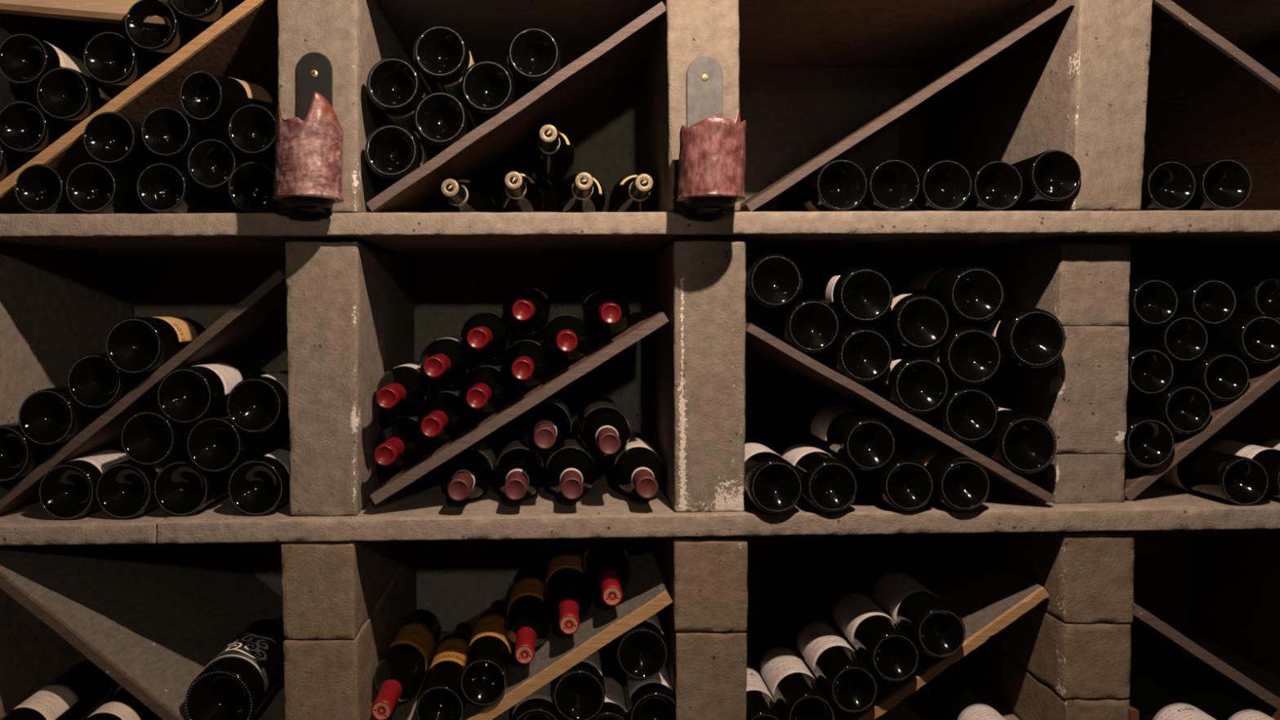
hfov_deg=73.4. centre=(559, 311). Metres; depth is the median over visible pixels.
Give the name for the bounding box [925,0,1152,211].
concrete pillar
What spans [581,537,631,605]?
wine bottle
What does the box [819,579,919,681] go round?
wine bottle
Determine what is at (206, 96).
wine bottle
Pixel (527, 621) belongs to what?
wine bottle
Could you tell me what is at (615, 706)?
wine bottle
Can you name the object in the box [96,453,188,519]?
wine bottle
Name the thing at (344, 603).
concrete pillar
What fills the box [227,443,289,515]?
wine bottle
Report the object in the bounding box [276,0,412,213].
concrete pillar
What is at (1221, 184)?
wine bottle
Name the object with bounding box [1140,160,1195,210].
wine bottle
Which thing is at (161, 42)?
wine bottle
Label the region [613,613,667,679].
wine bottle
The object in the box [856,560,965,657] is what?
wine bottle
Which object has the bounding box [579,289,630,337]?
wine bottle
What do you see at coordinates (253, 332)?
wooden board
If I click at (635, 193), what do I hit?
wine bottle
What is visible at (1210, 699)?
wine bottle
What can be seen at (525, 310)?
wine bottle
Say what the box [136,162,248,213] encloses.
wine bottle
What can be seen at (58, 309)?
concrete pillar
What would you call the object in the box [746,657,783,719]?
wine bottle
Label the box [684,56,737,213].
candle holder
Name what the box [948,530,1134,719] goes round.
concrete pillar
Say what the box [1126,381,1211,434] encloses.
wine bottle
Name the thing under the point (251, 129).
wine bottle
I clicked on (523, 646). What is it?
print
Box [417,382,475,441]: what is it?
wine bottle
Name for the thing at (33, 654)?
concrete pillar
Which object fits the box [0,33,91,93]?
wine bottle
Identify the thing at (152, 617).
wall
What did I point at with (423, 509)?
shelf
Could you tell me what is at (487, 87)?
wine bottle
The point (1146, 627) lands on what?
wooden board
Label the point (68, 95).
wine bottle
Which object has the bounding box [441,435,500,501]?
wine bottle
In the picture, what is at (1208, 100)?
wall
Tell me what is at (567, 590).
wine bottle
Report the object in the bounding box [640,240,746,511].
concrete pillar
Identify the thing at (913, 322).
wine bottle
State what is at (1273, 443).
wine bottle
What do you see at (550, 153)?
wine bottle
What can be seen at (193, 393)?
wine bottle
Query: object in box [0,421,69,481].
wine bottle
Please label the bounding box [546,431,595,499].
wine bottle
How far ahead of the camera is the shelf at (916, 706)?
1.43 m
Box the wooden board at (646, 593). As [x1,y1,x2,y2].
[453,537,672,719]
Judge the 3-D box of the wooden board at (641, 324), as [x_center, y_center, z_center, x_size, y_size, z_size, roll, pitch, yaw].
[-0.055,0.134,1.420,0.416,0.268,0.471,0,0,0]
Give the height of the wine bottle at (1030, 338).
0.084 m
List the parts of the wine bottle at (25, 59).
bottle glass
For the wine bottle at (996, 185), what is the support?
on the shelf at (924, 233)
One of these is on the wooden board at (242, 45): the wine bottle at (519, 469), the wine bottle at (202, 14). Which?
the wine bottle at (202, 14)
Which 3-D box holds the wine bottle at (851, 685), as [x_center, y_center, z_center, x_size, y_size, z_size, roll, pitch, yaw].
[0.408,0.522,1.331,0.071,0.070,0.303,0,0,0]
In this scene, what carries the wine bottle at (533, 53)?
on the wooden board at (587, 91)
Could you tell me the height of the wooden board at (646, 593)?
0.244 m
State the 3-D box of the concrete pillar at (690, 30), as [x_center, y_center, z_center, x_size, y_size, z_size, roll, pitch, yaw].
[0.199,-0.306,1.417,0.103,0.339,0.489,0,0,0]
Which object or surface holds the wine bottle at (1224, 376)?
on the wooden board at (1262, 377)
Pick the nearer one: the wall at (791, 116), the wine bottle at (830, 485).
the wine bottle at (830, 485)
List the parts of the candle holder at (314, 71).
dish, arm, plate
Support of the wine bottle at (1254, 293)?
on the wine bottle at (1254, 338)
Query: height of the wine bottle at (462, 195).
0.079 m
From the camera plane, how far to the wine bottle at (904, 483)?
1.17 m
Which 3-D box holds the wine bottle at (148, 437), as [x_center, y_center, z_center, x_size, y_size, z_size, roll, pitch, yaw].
[-0.574,0.176,1.340,0.077,0.077,0.302,0,0,0]
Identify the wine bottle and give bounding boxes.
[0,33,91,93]
[0,101,74,156]
[0,140,34,182]
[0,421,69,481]
[0,660,112,719]
[14,164,89,213]
[17,385,112,445]
[36,66,119,126]
[39,446,129,519]
[66,161,159,213]
[67,352,154,408]
[83,31,162,93]
[83,111,188,175]
[85,687,162,719]
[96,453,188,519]
[106,316,206,373]
[120,407,199,465]
[124,0,202,62]
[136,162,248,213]
[141,106,235,167]
[153,451,264,515]
[157,361,266,423]
[169,0,242,31]
[179,71,277,126]
[184,615,285,719]
[186,411,288,471]
[187,138,262,195]
[226,370,288,432]
[227,104,275,168]
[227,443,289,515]
[228,161,279,213]
[364,124,433,185]
[366,57,431,139]
[371,608,441,719]
[374,407,435,467]
[376,360,440,415]
[413,25,474,111]
[413,91,475,156]
[415,622,471,719]
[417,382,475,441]
[419,335,479,386]
[440,178,499,213]
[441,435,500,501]
[459,360,513,415]
[460,60,517,128]
[460,600,512,705]
[461,311,515,359]
[493,432,546,500]
[494,171,544,212]
[501,337,550,389]
[502,287,551,334]
[505,566,550,664]
[506,26,560,100]
[511,680,563,719]
[521,392,571,453]
[526,124,575,191]
[542,315,590,363]
[545,542,591,635]
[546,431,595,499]
[552,648,605,719]
[556,172,605,212]
[577,395,630,457]
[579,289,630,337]
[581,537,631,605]
[589,645,629,719]
[604,173,657,212]
[608,431,664,498]
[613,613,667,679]
[622,665,675,719]
[744,442,803,513]
[745,253,802,309]
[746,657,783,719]
[752,627,835,719]
[753,297,839,353]
[768,442,857,512]
[776,159,867,211]
[786,604,877,712]
[795,266,893,324]
[799,405,895,471]
[802,325,892,382]
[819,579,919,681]
[835,451,933,511]
[840,293,949,351]
[846,159,919,211]
[856,352,949,414]
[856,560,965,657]
[891,325,1001,385]
[892,266,1004,323]
[895,441,990,511]
[897,160,971,211]
[907,382,998,443]
[924,675,1005,719]
[949,307,1065,368]
[952,160,1022,211]
[960,406,1056,474]
[1002,149,1081,211]
[1117,277,1177,327]
[1123,412,1174,468]
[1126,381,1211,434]
[1127,345,1173,395]
[1127,669,1216,719]
[1128,314,1208,363]
[1132,661,1275,719]
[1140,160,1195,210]
[1155,447,1268,505]
[1164,277,1235,326]
[1172,350,1248,401]
[1173,273,1279,320]
[1174,159,1251,210]
[1197,436,1279,499]
[1204,313,1279,364]
[1225,434,1279,449]
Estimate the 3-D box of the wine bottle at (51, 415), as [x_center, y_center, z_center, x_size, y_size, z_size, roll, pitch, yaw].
[-0.712,0.146,1.333,0.079,0.079,0.302,0,0,0]
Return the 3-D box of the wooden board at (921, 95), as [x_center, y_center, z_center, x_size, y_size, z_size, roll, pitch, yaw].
[0.487,-0.289,1.419,0.456,0.300,0.473,0,0,0]
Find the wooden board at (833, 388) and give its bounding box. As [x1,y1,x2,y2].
[745,322,1053,502]
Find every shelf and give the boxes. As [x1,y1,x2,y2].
[0,210,1279,258]
[0,501,172,546]
[84,631,1279,719]
[156,456,1279,543]
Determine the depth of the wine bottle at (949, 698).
1.24 m
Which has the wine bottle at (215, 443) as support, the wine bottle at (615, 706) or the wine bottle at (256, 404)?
the wine bottle at (256, 404)
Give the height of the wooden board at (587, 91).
0.292 m
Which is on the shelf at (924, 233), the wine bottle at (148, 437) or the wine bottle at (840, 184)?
the wine bottle at (840, 184)
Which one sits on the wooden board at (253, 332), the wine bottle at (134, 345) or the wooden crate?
the wine bottle at (134, 345)
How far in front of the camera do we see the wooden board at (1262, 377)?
1.22 m
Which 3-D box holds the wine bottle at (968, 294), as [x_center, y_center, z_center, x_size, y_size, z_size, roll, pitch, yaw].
[0.579,-0.024,1.331,0.080,0.080,0.302,0,0,0]
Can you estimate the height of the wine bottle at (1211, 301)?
0.071 m
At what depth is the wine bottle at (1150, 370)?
1.22 m
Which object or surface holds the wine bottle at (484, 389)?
on the wooden board at (641, 324)
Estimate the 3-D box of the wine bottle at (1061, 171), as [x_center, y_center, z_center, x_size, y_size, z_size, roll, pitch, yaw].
[0.676,-0.184,1.315,0.072,0.078,0.304,0,0,-1]
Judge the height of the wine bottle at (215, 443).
0.078 m
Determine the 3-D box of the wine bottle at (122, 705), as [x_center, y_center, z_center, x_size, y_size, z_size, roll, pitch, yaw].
[-0.619,0.583,1.278,0.078,0.076,0.303,0,0,1]
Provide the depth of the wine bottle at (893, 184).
1.18 m
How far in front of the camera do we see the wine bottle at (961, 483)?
1.17 m
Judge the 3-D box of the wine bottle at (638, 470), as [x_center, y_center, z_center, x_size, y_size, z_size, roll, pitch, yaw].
[0.121,0.241,1.321,0.075,0.075,0.302,0,0,0]
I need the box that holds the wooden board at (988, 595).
[746,533,1049,719]
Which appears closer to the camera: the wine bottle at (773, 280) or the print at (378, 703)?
the print at (378, 703)
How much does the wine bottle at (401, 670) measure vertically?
0.071 m
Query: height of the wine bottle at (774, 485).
0.077 m
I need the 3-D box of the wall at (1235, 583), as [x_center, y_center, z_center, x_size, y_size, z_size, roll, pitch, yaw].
[1.277,0.459,1.417,0.101,0.326,0.489,0,0,0]
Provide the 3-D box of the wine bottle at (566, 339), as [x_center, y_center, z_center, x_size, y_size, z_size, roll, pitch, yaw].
[0.011,0.041,1.328,0.073,0.073,0.303,0,0,0]
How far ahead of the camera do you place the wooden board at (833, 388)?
1.21 m
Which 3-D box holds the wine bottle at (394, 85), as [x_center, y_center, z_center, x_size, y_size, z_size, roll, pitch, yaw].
[-0.229,-0.316,1.328,0.079,0.078,0.302,0,0,1]
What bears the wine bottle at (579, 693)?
on the wine bottle at (615, 706)
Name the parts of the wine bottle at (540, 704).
bottle glass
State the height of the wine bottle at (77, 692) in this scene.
0.076 m
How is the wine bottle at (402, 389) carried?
on the wine bottle at (400, 442)
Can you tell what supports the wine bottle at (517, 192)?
on the shelf at (924, 233)
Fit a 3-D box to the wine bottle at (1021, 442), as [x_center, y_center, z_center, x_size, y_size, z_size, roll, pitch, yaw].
[0.646,0.183,1.324,0.084,0.084,0.302,0,0,0]
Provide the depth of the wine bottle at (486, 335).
1.26 m
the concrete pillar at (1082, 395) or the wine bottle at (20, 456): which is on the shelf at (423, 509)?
the concrete pillar at (1082, 395)
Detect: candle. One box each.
[272,91,343,203]
[676,106,746,203]
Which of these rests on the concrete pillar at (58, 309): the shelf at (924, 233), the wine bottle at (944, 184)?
the shelf at (924, 233)
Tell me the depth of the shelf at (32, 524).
1.17 m
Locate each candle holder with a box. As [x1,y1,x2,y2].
[280,52,335,213]
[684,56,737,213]
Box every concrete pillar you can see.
[0,13,88,111]
[0,245,133,497]
[0,587,89,717]
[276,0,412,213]
[280,540,417,719]
[284,241,414,516]
[635,0,740,212]
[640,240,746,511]
[647,535,747,719]
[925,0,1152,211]
[925,242,1131,503]
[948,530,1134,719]
[1191,251,1279,439]
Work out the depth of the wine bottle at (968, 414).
1.19 m
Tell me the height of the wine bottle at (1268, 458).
0.070 m
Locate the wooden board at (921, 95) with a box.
[739,0,1075,211]
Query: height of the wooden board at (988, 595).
0.251 m
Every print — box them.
[373,702,389,719]
[441,179,457,195]
[505,172,521,187]
[516,646,532,662]
[540,125,555,141]
[560,616,577,632]
[576,173,591,188]
[604,587,620,604]
[635,174,652,190]
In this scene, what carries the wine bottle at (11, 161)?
on the wooden board at (242, 45)
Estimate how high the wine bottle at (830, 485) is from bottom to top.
0.075 m
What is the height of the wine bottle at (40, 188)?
0.069 m
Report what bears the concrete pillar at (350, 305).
on the shelf at (423, 509)
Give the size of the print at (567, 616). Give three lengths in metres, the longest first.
0.022 x 0.022 x 0.001 m
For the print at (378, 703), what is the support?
on the wine bottle at (401, 670)
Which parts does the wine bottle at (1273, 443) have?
bottle glass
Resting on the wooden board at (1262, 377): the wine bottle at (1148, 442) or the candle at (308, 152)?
the wine bottle at (1148, 442)
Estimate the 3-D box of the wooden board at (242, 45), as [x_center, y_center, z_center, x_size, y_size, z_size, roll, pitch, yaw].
[-0.616,-0.302,1.430,0.440,0.332,0.451,0,0,0]
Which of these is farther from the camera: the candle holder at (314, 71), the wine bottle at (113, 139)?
the wine bottle at (113, 139)
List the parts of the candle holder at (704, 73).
plate, arm, dish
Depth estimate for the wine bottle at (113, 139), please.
1.19 m
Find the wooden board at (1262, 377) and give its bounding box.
[1124,267,1279,501]
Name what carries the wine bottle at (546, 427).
on the wine bottle at (571, 472)
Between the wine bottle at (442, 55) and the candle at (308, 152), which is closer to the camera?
the candle at (308, 152)
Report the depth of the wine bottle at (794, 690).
1.24 m
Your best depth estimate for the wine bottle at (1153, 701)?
1.17 m
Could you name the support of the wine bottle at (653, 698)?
on the shelf at (916, 706)
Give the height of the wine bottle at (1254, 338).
0.072 m
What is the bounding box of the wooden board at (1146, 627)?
[1127,602,1279,709]
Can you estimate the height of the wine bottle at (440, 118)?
0.078 m
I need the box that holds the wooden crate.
[1128,665,1279,719]
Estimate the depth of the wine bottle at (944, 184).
1.18 m
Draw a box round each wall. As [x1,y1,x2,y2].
[0,542,284,719]
[44,0,1279,67]
[115,67,1225,631]
[1142,0,1279,210]
[1191,528,1279,675]
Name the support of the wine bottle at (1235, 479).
on the shelf at (423, 509)
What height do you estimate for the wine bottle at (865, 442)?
0.075 m
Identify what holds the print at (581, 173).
attached to the wine bottle at (582, 192)
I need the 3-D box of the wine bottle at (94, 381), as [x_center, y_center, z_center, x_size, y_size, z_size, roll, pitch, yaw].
[-0.650,0.097,1.344,0.077,0.077,0.302,0,0,0]
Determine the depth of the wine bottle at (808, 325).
1.19 m
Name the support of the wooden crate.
on the shelf at (916, 706)
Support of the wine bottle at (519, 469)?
on the shelf at (423, 509)
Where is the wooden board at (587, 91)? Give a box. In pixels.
[366,1,666,213]
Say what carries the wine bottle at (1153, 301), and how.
on the wine bottle at (1150, 370)
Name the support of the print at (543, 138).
attached to the wine bottle at (550, 153)
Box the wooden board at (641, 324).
[370,311,668,504]
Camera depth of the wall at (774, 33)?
1.41 m
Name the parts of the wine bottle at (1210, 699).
bottle glass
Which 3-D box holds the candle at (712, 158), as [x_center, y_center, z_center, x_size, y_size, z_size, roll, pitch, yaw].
[0.200,-0.206,1.123,0.090,0.118,0.090,0,0,-39]
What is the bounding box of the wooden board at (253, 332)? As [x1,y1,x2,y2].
[0,269,286,515]
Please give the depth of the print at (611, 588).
1.18 m
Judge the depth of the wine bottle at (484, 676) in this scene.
1.20 m
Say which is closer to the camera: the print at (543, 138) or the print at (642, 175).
the print at (543, 138)
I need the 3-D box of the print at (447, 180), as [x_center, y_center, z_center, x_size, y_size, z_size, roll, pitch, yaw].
[-0.152,-0.173,1.187,0.022,0.022,0.001,-5,-1,2]
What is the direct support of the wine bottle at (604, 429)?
on the wine bottle at (638, 470)
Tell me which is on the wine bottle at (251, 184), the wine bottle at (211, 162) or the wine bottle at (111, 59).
the wine bottle at (211, 162)
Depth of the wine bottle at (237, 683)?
1.20 m
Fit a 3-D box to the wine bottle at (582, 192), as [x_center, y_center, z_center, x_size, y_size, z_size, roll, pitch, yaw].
[0.035,-0.178,1.338,0.077,0.080,0.305,0,0,0]
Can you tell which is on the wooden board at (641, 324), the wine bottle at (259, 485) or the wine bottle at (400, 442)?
the wine bottle at (400, 442)
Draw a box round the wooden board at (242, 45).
[0,0,278,213]
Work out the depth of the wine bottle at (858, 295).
1.19 m
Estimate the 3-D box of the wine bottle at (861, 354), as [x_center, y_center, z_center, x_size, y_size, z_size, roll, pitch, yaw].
[0.424,0.060,1.331,0.079,0.079,0.302,0,0,0]
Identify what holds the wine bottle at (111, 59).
on the wooden board at (242, 45)
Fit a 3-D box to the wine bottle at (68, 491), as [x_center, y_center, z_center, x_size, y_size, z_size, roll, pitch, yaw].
[-0.689,0.252,1.346,0.082,0.080,0.304,0,0,1]
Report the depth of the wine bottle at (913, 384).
1.19 m
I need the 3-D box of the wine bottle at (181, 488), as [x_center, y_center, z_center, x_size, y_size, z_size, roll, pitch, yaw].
[-0.531,0.248,1.349,0.079,0.079,0.302,0,0,0]
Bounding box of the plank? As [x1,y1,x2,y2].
[0,0,172,25]
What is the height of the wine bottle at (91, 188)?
0.071 m
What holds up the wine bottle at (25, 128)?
on the wooden board at (242, 45)
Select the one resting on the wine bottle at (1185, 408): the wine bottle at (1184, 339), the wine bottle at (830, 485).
the wine bottle at (1184, 339)
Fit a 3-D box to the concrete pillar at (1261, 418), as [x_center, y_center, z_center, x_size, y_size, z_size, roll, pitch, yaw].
[1.277,0.080,1.417,0.101,0.369,0.489,0,0,0]
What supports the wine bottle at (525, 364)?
on the wooden board at (641, 324)
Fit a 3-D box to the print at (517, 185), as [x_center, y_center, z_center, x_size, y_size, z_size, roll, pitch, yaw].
[-0.063,-0.183,1.187,0.022,0.022,0.001,30,-1,1]
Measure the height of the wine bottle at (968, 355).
0.083 m
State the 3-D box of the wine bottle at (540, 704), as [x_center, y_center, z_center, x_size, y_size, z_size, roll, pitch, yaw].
[-0.031,0.584,1.329,0.074,0.075,0.302,0,0,0]
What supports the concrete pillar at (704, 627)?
on the shelf at (916, 706)
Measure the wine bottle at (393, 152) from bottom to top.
0.078 m
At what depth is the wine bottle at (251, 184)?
1.18 m
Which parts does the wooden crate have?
panel, panel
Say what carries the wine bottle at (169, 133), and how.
on the wine bottle at (162, 187)
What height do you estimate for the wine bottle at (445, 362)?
0.073 m
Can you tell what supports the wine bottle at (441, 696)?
on the wooden board at (646, 593)
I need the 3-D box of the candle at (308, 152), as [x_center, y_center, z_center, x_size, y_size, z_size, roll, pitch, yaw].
[-0.330,-0.214,1.123,0.090,0.133,0.090,0,0,0]
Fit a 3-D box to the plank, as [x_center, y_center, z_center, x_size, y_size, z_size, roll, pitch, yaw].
[-0.688,-0.440,1.201,0.291,0.078,0.023,0,0,0]
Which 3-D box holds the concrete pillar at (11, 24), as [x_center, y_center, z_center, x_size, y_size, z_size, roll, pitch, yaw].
[-0.877,-0.305,1.417,0.108,0.342,0.489,0,0,0]

